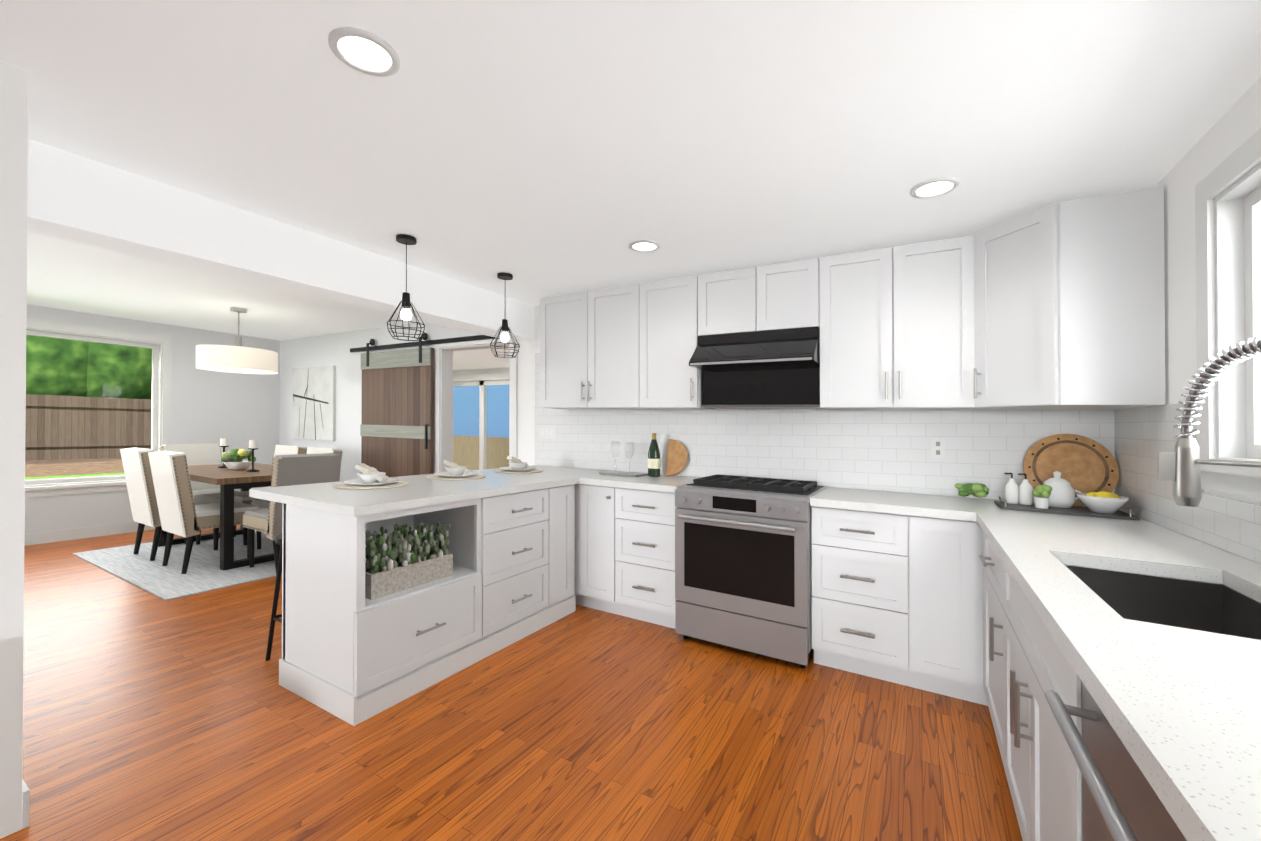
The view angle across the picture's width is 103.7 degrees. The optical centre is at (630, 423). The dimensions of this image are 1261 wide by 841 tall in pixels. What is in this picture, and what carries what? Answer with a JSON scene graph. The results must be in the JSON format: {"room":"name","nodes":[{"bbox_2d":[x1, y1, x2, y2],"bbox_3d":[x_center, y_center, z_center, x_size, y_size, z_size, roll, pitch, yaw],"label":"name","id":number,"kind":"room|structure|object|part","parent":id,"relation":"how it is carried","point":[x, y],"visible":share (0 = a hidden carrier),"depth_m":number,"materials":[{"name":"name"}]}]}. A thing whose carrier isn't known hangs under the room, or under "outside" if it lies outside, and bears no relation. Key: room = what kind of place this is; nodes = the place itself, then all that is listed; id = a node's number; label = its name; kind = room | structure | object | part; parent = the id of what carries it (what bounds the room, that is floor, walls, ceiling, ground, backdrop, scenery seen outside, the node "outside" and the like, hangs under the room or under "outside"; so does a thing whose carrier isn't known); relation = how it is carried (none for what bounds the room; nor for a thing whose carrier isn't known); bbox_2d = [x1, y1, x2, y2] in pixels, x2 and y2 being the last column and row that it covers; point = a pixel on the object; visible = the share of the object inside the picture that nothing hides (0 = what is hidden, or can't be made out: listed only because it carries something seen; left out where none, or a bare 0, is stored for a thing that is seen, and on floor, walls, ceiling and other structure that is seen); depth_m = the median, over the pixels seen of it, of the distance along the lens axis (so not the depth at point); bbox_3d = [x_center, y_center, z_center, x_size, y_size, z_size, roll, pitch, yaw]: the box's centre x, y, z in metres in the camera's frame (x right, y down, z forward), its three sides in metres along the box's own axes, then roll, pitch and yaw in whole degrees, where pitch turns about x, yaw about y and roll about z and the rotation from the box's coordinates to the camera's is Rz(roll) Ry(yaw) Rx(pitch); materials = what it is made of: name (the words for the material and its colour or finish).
{"room":"kitchen","nodes":[
{"label":"kitchen","id":0,"kind":"room"},
{"bbox_2d":[0,60,28,838],"bbox_3d":[-4.083,0.036,2.739,5.060,2.430,0.130,0,0,30],"label":"wall","id":1,"kind":"structure","parent":0,"point":[13,172],"depth_m":1.50,"materials":[{"name":"white paint"}]},
{"bbox_2d":[22,779,29,828],"bbox_3d":[-4.046,1.147,2.793,5.059,0.209,0.015,0,0,30],"label":"baseboard","id":2,"kind":"structure","parent":1,"relation":"attached to","point":[25,790],"depth_m":1.52,"materials":[{"name":"white wood"}]},
{"bbox_2d":[24,304,279,533],"bbox_3d":[-7.390,-0.041,2.223,0.140,2.445,10.640,0,0,30],"label":"wall","id":3,"kind":"structure","parent":0,"point":[239,411],"depth_m":5.87,"materials":[{"name":"white paint"}]},
{"bbox_2d":[24,522,154,545],"bbox_3d":[-5.477,1.133,5.352,0.014,0.142,2.940,0,0,30],"label":"baseboard","id":4,"kind":"structure","parent":3,"relation":"attached to","point":[68,534],"depth_m":5.07,"materials":[{"name":"white"}]},
{"bbox_2d":[25,319,172,497],"bbox_3d":[-5.750,-0.143,4.995,0.190,1.741,1.730,0,0,30],"label":"window","id":5,"kind":"structure","parent":3,"relation":"in","point":[161,347],"depth_m":5.31,"materials":[{"name":"white"}]},
{"bbox_2d":[27,139,534,340],"bbox_3d":[-1.717,-0.923,3.185,0.250,0.336,3.003,0,0,30],"label":"header beam","id":6,"kind":"structure","parent":0,"point":[71,197],"depth_m":2.48,"materials":[{"name":"white paint"}]},
{"bbox_2d":[453,347,508,381],"bbox_3d":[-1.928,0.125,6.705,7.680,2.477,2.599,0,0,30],"label":"window shade","id":7,"kind":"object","parent":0,"point":[486,361],"depth_m":7.58,"materials":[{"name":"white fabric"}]},
{"bbox_2d":[453,374,508,469],"bbox_3d":[-2.537,0.227,8.441,1.880,2.127,0.108,0,0,30],"label":"window","id":8,"kind":"structure","parent":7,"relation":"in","point":[493,379],"depth_m":8.43,"materials":[{"name":"white"}]},
{"bbox_2d":[0,525,1022,840],"bbox_3d":[-3.685,1.250,1.484,9.880,0.381,13.380,0,0,30],"label":"floor","id":9,"kind":"structure","parent":0,"point":[148,715],"depth_m":1.98,"materials":[{"name":"brown wood"}]},
{"bbox_2d":[73,530,281,600],"bbox_3d":[-3.693,1.216,4.704,2.150,0.071,1.740,0,0,30],"label":"rug","id":10,"kind":"object","parent":9,"relation":"on","point":[170,581],"visible":0.5,"depth_m":4.13,"materials":[{"name":"fabric"}]},
{"bbox_2d":[120,447,219,560],"bbox_3d":[-4.224,0.710,4.580,0.503,0.981,0.610,0,0,30],"label":"chair","id":11,"kind":"object","parent":10,"relation":"on","point":[140,485],"visible":0.56,"depth_m":4.33,"materials":[{"name":"beige fabric"}]},
{"bbox_2d":[159,444,239,543],"bbox_3d":[-4.503,0.708,5.190,0.610,0.981,0.503,0,0,30],"label":"chair","id":12,"kind":"object","parent":10,"relation":"on","point":[203,454],"visible":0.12,"depth_m":5.30,"materials":[{"name":"beige fabric"}]},
{"bbox_2d":[148,450,257,573],"bbox_3d":[-3.645,0.720,4.243,0.503,0.981,0.610,0,0,30],"label":"chair","id":13,"kind":"object","parent":10,"relation":"on","point":[181,513],"visible":0.85,"depth_m":3.99,"materials":[{"name":"beige fabric"}]},
{"bbox_2d":[158,463,274,570],"bbox_3d":[-3.788,0.826,4.773,1.520,0.799,0.880,0,0,30],"label":"dining table","id":14,"kind":"object","parent":10,"relation":"on","point":[228,481],"visible":0.38,"depth_m":4.20,"materials":[{"name":"brown wood"}]},
{"bbox_2d":[217,438,258,471],"bbox_3d":[-3.793,0.299,4.768,0.700,0.302,0.270,0,0,30],"label":"centerpiece","id":15,"kind":"object","parent":14,"relation":"on","point":[231,459],"visible":1,"depth_m":4.70,"materials":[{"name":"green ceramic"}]},
{"bbox_2d":[234,445,306,544],"bbox_3d":[-3.855,0.725,5.215,0.503,0.978,0.610,0,0,30],"label":"chair","id":16,"kind":"object","parent":10,"relation":"on","point":[242,497],"visible":0.19,"depth_m":5.28,"materials":[{"name":"beige fabric"}]},
{"bbox_2d":[243,453,341,575],"bbox_3d":[-2.884,0.742,4.225,0.610,0.974,0.503,0,0,30],"label":"chair","id":17,"kind":"object","parent":10,"relation":"on","point":[295,469],"visible":0.56,"depth_m":4.03,"materials":[{"name":"beige fabric"}]},
{"bbox_2d":[251,447,342,548],"bbox_3d":[-3.276,0.735,4.878,0.503,0.978,0.610,0,0,30],"label":"chair","id":18,"kind":"object","parent":10,"relation":"on","point":[260,503],"visible":0.1,"depth_m":4.75,"materials":[{"name":"beige fabric"}]},
{"bbox_2d":[265,533,281,660],"bbox_3d":[-1.729,0.923,2.662,0.300,0.668,0.300,0,0,30],"label":"bar stool","id":19,"kind":"object","parent":9,"relation":"on","point":[278,540],"visible":0.15,"depth_m":2.61,"materials":[{"name":"black metal"}]},
{"bbox_2d":[279,560,482,725],"bbox_3d":[-1.212,1.033,2.547,0.580,0.497,0.747,0,0,30],"label":"base cabinet","id":20,"kind":"object","parent":9,"relation":"on","point":[352,655],"depth_m":2.25,"materials":[{"name":"white wood"}]},
{"bbox_2d":[365,522,452,599],"bbox_3d":[-1.141,0.654,2.468,0.224,0.285,0.452,0,0,30],"label":"planter box","id":21,"kind":"object","parent":20,"relation":"in","point":[420,555],"visible":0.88,"depth_m":2.40,"materials":[{"name":"green plant"}]},
{"bbox_2d":[407,486,558,658],"bbox_3d":[-0.905,0.838,3.096,0.600,0.894,0.619,0,0,30],"label":"base cabinet","id":22,"kind":"object","parent":9,"relation":"on","point":[514,537],"depth_m":2.88,"materials":[{"name":"white wood"}]},
{"bbox_2d":[249,465,592,516],"bbox_3d":[-0.976,0.385,3.216,0.930,0.095,2.188,0,0,30],"label":"countertop","id":23,"kind":"structure","parent":22,"relation":"on","point":[420,491],"depth_m":2.55,"materials":[{"name":"stone"}]},
{"bbox_2d":[333,463,407,488],"bbox_3d":[-1.437,0.286,2.752,0.370,0.123,0.370,0,0,30],"label":"place setting","id":24,"kind":"object","parent":23,"relation":"on","point":[372,477],"visible":1,"depth_m":2.71,"materials":[{"name":"beige ceramic"}]},
{"bbox_2d":[426,459,484,479],"bbox_3d":[-1.146,0.296,3.253,0.370,0.123,0.370,0,0,30],"label":"place setting","id":25,"kind":"object","parent":23,"relation":"on","point":[455,471],"visible":1,"depth_m":3.21,"materials":[{"name":"beige ceramic"}]},
{"bbox_2d":[493,456,542,473],"bbox_3d":[-0.854,0.305,3.754,0.370,0.122,0.370,0,0,30],"label":"place setting","id":26,"kind":"object","parent":23,"relation":"on","point":[518,466],"visible":1,"depth_m":3.70,"materials":[{"name":"beige ceramic"}]},
{"bbox_2d":[559,484,575,618],"bbox_3d":[-0.704,0.841,3.441,0.600,0.894,0.301,0,0,30],"label":"base cabinet","id":27,"kind":"object","parent":9,"relation":"on","point":[567,597],"depth_m":3.33,"materials":[{"name":"white wood"}]},
{"bbox_2d":[575,484,586,606],"bbox_3d":[-0.452,0.879,3.822,0.718,0.948,0.608,0,0,30],"label":"base cabinet","id":28,"kind":"object","parent":9,"relation":"on","point":[580,489],"depth_m":3.41,"materials":[{"name":"white wood"}]},
{"bbox_2d":[581,469,701,492],"bbox_3d":[0.132,0.394,3.471,0.730,0.079,0.633,0,0,30],"label":"countertop","id":29,"kind":"structure","parent":28,"relation":"on","point":[664,483],"depth_m":3.31,"materials":[{"name":"stone"}]},
{"bbox_2d":[648,433,659,476],"bbox_3d":[0.170,0.228,3.587,0.092,0.315,0.090,0,0,30],"label":"champagne bottle","id":30,"kind":"object","parent":29,"relation":"on","point":[653,461],"visible":1,"depth_m":3.55,"materials":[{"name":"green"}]},
{"bbox_2d":[665,439,687,474],"bbox_3d":[0.345,0.252,3.650,0.160,0.268,0.074,0,0,30],"label":"cutting board","id":31,"kind":"object","parent":29,"relation":"on","point":[677,457],"visible":0.98,"depth_m":3.65,"materials":[{"name":"brown wood"}]},
{"bbox_2d":[587,484,614,613],"bbox_3d":[-0.072,0.878,3.601,0.279,0.948,0.608,0,0,30],"label":"base cabinet","id":32,"kind":"object","parent":9,"relation":"on","point":[600,499],"depth_m":3.34,"materials":[{"name":"white wood"}]},
{"bbox_2d":[615,487,676,628],"bbox_3d":[0.224,0.876,3.429,0.531,0.948,0.608,0,0,30],"label":"base cabinet","id":33,"kind":"object","parent":9,"relation":"on","point":[644,519],"depth_m":3.16,"materials":[{"name":"white wood"}]},
{"bbox_2d":[675,474,827,668],"bbox_3d":[0.747,0.835,3.038,0.762,0.971,0.739,0,0,30],"label":"range","id":34,"kind":"object","parent":9,"relation":"on","point":[743,563],"visible":1,"depth_m":2.76,"materials":[{"name":"silver metal"}]},
{"bbox_2d":[811,506,926,690],"bbox_3d":[1.340,0.893,2.780,0.519,0.906,0.608,0,0,30],"label":"base cabinet","id":35,"kind":"object","parent":9,"relation":"on","point":[897,598],"depth_m":2.51,"materials":[{"name":"white wood"}]},
{"bbox_2d":[810,487,968,520],"bbox_3d":[1.423,0.434,2.720,0.724,0.073,0.633,0,0,30],"label":"countertop","id":36,"kind":"structure","parent":35,"relation":"on","point":[927,505],"depth_m":2.56,"materials":[{"name":"stone"}]},
{"bbox_2d":[927,517,978,703],"bbox_3d":[1.628,0.891,2.612,0.269,0.906,0.608,0,0,30],"label":"base cabinet","id":37,"kind":"object","parent":9,"relation":"on","point":[952,544],"depth_m":2.34,"materials":[{"name":"white wood"}]},
{"bbox_2d":[979,526,987,705],"bbox_3d":[1.994,0.890,2.400,0.693,0.906,0.608,0,0,30],"label":"base cabinet","id":38,"kind":"object","parent":9,"relation":"on","point":[982,697],"depth_m":2.29,"materials":[{"name":"white wood"}]},
{"bbox_2d":[965,497,1260,840],"bbox_3d":[1.237,0.413,1.045,0.638,0.092,3.718,0,0,30],"label":"countertop","id":39,"kind":"structure","parent":38,"relation":"on","point":[1179,707],"depth_m":0.81,"materials":[{"name":"stone"}]},
{"bbox_2d":[954,483,988,497],"bbox_3d":[1.836,0.361,2.663,0.155,0.084,0.139,0,0,30],"label":"herbs","id":40,"kind":"object","parent":39,"relation":"on","point":[978,490],"visible":1,"depth_m":2.62,"materials":[{"name":"green plant"}]},
{"bbox_2d":[994,496,1139,520],"bbox_3d":[2.052,0.397,2.365,0.480,0.054,0.260,0,0,30],"label":"tray","id":41,"kind":"object","parent":39,"relation":"on","point":[1078,511],"visible":0.83,"depth_m":2.30,"materials":[{"name":"grey wood"}]},
{"bbox_2d":[1004,473,1018,503],"bbox_3d":[1.930,0.327,2.506,0.058,0.155,0.055,0,0,30],"label":"soap bottle","id":42,"kind":"object","parent":41,"relation":"on","point":[1011,491],"visible":1,"depth_m":2.49,"materials":[{"name":"white"}]},
{"bbox_2d":[1018,473,1032,504],"bbox_3d":[1.977,0.328,2.479,0.058,0.155,0.055,0,0,30],"label":"soap bottle","id":43,"kind":"object","parent":41,"relation":"on","point":[1025,492],"visible":1,"depth_m":2.46,"materials":[{"name":"white"}]},
{"bbox_2d":[1032,484,1051,508],"bbox_3d":[1.964,0.347,2.364,0.076,0.115,0.069,0,0,30],"label":"plant","id":44,"kind":"object","parent":41,"relation":"on","point":[1042,493],"visible":1,"depth_m":2.34,"materials":[{"name":"green plant"}]},
{"bbox_2d":[1044,471,1081,507],"bbox_3d":[2.094,0.320,2.428,0.131,0.176,0.130,0,0,-15],"label":"canister","id":45,"kind":"object","parent":41,"relation":"on","point":[1063,491],"visible":0.83,"depth_m":2.38,"materials":[{"name":"white ceramic"}]},
{"bbox_2d":[1076,491,1128,513],"bbox_3d":[2.167,0.359,2.276,0.176,0.099,0.174,0,0,30],"label":"lemon bowl","id":46,"kind":"object","parent":41,"relation":"on","point":[1105,502],"visible":1,"depth_m":2.23,"materials":[{"name":"white ceramic"}]},
{"bbox_2d":[1023,434,1118,505],"bbox_3d":[2.234,0.234,2.521,0.370,0.363,0.107,0,0,30],"label":"round board","id":47,"kind":"object","parent":39,"relation":"on","point":[1082,464],"visible":0.69,"depth_m":2.51,"materials":[{"name":"brown wood"}]},
{"bbox_2d":[1066,566,1260,639],"bbox_3d":[1.303,0.529,1.170,0.382,0.196,0.669,0,0,30],"label":"sink basin","id":48,"kind":"object","parent":39,"relation":"in","point":[1214,608],"visible":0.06,"depth_m":1.41,"materials":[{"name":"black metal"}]},
{"bbox_2d":[1157,336,1260,506],"bbox_3d":[1.489,0.094,1.148,0.092,0.608,0.418,0,0,-3],"label":"faucet","id":49,"kind":"object","parent":39,"relation":"on","point":[1179,467],"visible":1,"depth_m":1.30,"materials":[{"name":"silver metal"}]},
{"bbox_2d":[1003,624,1081,840],"bbox_3d":[1.339,1.004,1.187,0.608,0.648,0.969,0,0,30],"label":"base cabinet","id":50,"kind":"object","parent":9,"relation":"on","point":[1027,665],"depth_m":1.25,"materials":[{"name":"white wood"}]},
{"bbox_2d":[1045,681,1186,840],"bbox_3d":[0.914,0.864,0.519,0.656,0.882,0.602,0,0,30],"label":"dishwasher","id":51,"kind":"object","parent":9,"relation":"on","point":[1121,800],"visible":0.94,"depth_m":0.73,"materials":[{"name":"silver metal"}]},
{"bbox_2d":[979,532,1259,761],"bbox_3d":[1.699,0.887,1.807,0.608,0.892,0.709,0,0,30],"label":"base cabinet","id":52,"kind":"object","parent":9,"relation":"on","point":[1004,602],"depth_m":1.86,"materials":[{"name":"white wood"}]},
{"bbox_2d":[599,441,647,476],"bbox_3d":[-0.052,0.260,3.682,0.320,0.248,0.180,0,0,30],"label":"glass tray","id":53,"kind":"object","parent":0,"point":[632,474],"visible":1,"depth_m":3.66,"materials":[{"name":"silver metal"}]},
{"bbox_2d":[0,0,1260,339],"bbox_3d":[-3.777,-1.190,0.051,8.580,0.381,10.780,0,0,30],"label":"ceiling","id":54,"kind":"structure","parent":0,"point":[540,148],"depth_m":1.72,"materials":[{"name":"white paint"}]},
{"bbox_2d":[196,307,277,373],"bbox_3d":[-3.788,-0.806,4.785,0.620,0.607,0.620,0,0,30],"label":"drum pendant light","id":55,"kind":"object","parent":54,"relation":"hanging from","point":[238,357],"visible":1,"depth_m":4.59,"materials":[{"name":"white fabric"}]},
{"bbox_2d":[328,26,400,76],"bbox_3d":[-0.760,-1.059,1.419,0.184,0.013,0.184,0,0,30],"label":"recessed light","id":56,"kind":"object","parent":54,"relation":"in","point":[363,51],"visible":1,"depth_m":1.41,"materials":[{"name":"white plastic"}]},
{"bbox_2d":[386,234,424,340],"bbox_3d":[-1.286,-0.774,2.840,0.206,0.584,0.206,0,0,30],"label":"cage pendant light","id":57,"kind":"object","parent":54,"relation":"hanging from","point":[406,240],"visible":1,"depth_m":2.82,"materials":[{"name":"black metal"}]},
{"bbox_2d":[490,272,519,357],"bbox_3d":[-0.888,-0.761,3.504,0.206,0.584,0.206,0,0,30],"label":"cage pendant light","id":58,"kind":"object","parent":54,"relation":"hanging from","point":[504,327],"visible":1,"depth_m":3.49,"materials":[{"name":"black metal"}]},
{"bbox_2d":[629,240,659,251],"bbox_3d":[0.081,-1.031,2.885,0.184,0.013,0.184,0,0,30],"label":"recessed light","id":59,"kind":"object","parent":54,"relation":"in","point":[644,245],"visible":1,"depth_m":2.88,"materials":[{"name":"white plastic"}]},
{"bbox_2d":[910,177,959,198],"bbox_3d":[1.306,-1.009,2.127,0.184,0.013,0.184,0,0,30],"label":"recessed light","id":60,"kind":"object","parent":54,"relation":"in","point":[935,187],"visible":1,"depth_m":2.12,"materials":[{"name":"white plastic"}]},
{"bbox_2d":[279,306,998,499],"bbox_3d":[-1.103,0.114,4.641,8.580,2.498,0.140,0,0,30],"label":"wall","id":61,"kind":"structure","parent":0,"point":[332,349],"depth_m":5.83,"materials":[{"name":"white paint"}]},
{"bbox_2d":[292,366,335,440],"bbox_3d":[-3.984,-0.249,6.214,0.940,0.929,0.034,0,0,30],"label":"canvas art","id":62,"kind":"object","parent":61,"relation":"attached to","point":[313,403],"visible":1,"depth_m":6.17,"materials":[{"name":"grey"}]},
{"bbox_2d":[350,333,495,476],"bbox_3d":[-2.200,0.144,5.136,2.546,2.198,0.104,0,0,30],"label":"barn door","id":63,"kind":"structure","parent":61,"relation":"in","point":[397,431],"depth_m":5.26,"materials":[{"name":"brown wood"}]},
{"bbox_3d":[-2.197,-0.788,5.147,2.546,0.335,0.094,0,0,30],"label":"barn door track rail","id":64,"kind":"part","parent":63,"relation":"part of","materials":[{"name":"black metal"}]},
{"bbox_2d":[434,338,517,472],"bbox_3d":[-1.488,0.214,4.853,1.130,2.137,0.158,0,0,30],"label":"door frame","id":65,"kind":"structure","parent":61,"relation":"attached to","point":[443,401],"depth_m":5.04,"materials":[{"name":"white wood"}]},
{"bbox_2d":[539,282,646,409],"bbox_3d":[-0.222,-0.550,3.843,0.972,0.907,0.339,0,0,30],"label":"upper cabinet","id":66,"kind":"object","parent":61,"relation":"attached to","point":[593,343],"depth_m":3.68,"materials":[{"name":"white wood"}]},
{"bbox_2d":[647,275,715,409],"bbox_3d":[0.310,-0.552,3.534,0.501,0.907,0.339,0,0,30],"label":"upper cabinet","id":67,"kind":"object","parent":61,"relation":"attached to","point":[672,304],"depth_m":3.36,"materials":[{"name":"white wood"}]},
{"bbox_2d":[699,265,766,335],"bbox_3d":[0.721,-0.769,3.297,0.451,0.424,0.339,0,0,30],"label":"upper cabinet","id":68,"kind":"object","parent":61,"relation":"attached to","point":[730,301],"depth_m":3.15,"materials":[{"name":"white wood"}]},
{"bbox_2d":[689,327,822,408],"bbox_3d":[0.816,-0.333,3.150,0.752,0.483,0.491,0,0,30],"label":"range hood","id":69,"kind":"object","parent":61,"relation":"attached to","point":[775,369],"visible":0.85,"depth_m":3.06,"materials":[{"name":"black metal"}]},
{"bbox_2d":[767,257,822,330],"bbox_3d":[0.997,-0.770,3.136,0.431,0.424,0.339,0,0,30],"label":"upper cabinet","id":70,"kind":"object","parent":61,"relation":"attached to","point":[794,288],"depth_m":2.96,"materials":[{"name":"white wood"}]},
{"bbox_2d":[534,353,1109,505],"bbox_3d":[0.796,-0.099,3.451,3.815,1.066,0.008,0,0,30],"label":"tile backsplash","id":71,"kind":"structure","parent":61,"relation":"attached to","point":[884,450],"depth_m":3.17,"materials":[{"name":"white tile"}]},
{"bbox_2d":[931,438,944,457],"bbox_3d":[1.782,0.144,2.868,0.070,0.116,0.004,0,0,30],"label":"electrical outlet plate","id":72,"kind":"object","parent":71,"relation":"attached to","point":[937,447],"visible":1,"depth_m":2.87,"materials":[{"name":"white plastic"}]},
{"bbox_2d":[820,249,878,409],"bbox_3d":[1.374,-0.521,2.915,0.441,0.896,0.339,0,0,30],"label":"upper cabinet","id":73,"kind":"object","parent":61,"relation":"attached to","point":[847,335],"depth_m":2.81,"materials":[{"name":"white wood"}]},
{"bbox_2d":[875,237,958,409],"bbox_3d":[1.656,-0.522,2.727,0.480,0.896,0.382,0,0,30],"label":"upper cabinet","id":74,"kind":"object","parent":61,"relation":"attached to","point":[917,284],"depth_m":2.64,"materials":[{"name":"white wood"}]},
{"bbox_2d":[959,185,1164,410],"bbox_3d":[1.998,-0.512,2.400,0.660,0.893,0.604,0,0,30],"label":"upper cabinet","id":75,"kind":"object","parent":61,"relation":"attached to","point":[1058,306],"depth_m":2.13,"materials":[{"name":"white wood"}]},
{"bbox_2d":[1140,77,1260,504],"bbox_3d":[-0.093,0.093,-2.019,0.140,2.445,10.640,0,0,30],"label":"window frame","id":76,"kind":"structure","parent":0,"point":[1233,128],"depth_m":1.84,"materials":[{"name":"white paint"}]},
{"bbox_2d":[1110,403,1260,563],"bbox_3d":[1.684,-0.078,1.189,0.008,0.992,2.970,0,0,30],"label":"tile backsplash","id":77,"kind":"structure","parent":76,"relation":"attached to","point":[1137,435],"depth_m":1.99,"materials":[{"name":"white tile"}]},
{"bbox_2d":[1195,127,1260,499],"bbox_3d":[1.617,-0.319,0.975,0.190,1.081,1.740,0,0,30],"label":"window","id":78,"kind":"structure","parent":76,"relation":"in","point":[1228,250],"depth_m":1.63,"materials":[{"name":"white"}]},
{"label":"outside","id":79,"kind":"structure","parent":0,"visible":0},
{"bbox_2d":[25,335,151,479],"bbox_3d":[-25.319,-8.210,7.963,36.550,19.600,48.526,0,0,30],"label":"yard","id":80,"kind":"structure","parent":79,"point":[55,448],"depth_m":15.90,"materials":[{"name":"brown wood"}]},
{"bbox_2d":[453,385,508,469],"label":"glass door","id":81,"kind":"structure","parent":79,"point":[466,426],"depth_m":13.11,"materials":[{"name":"blue"}]}
]}

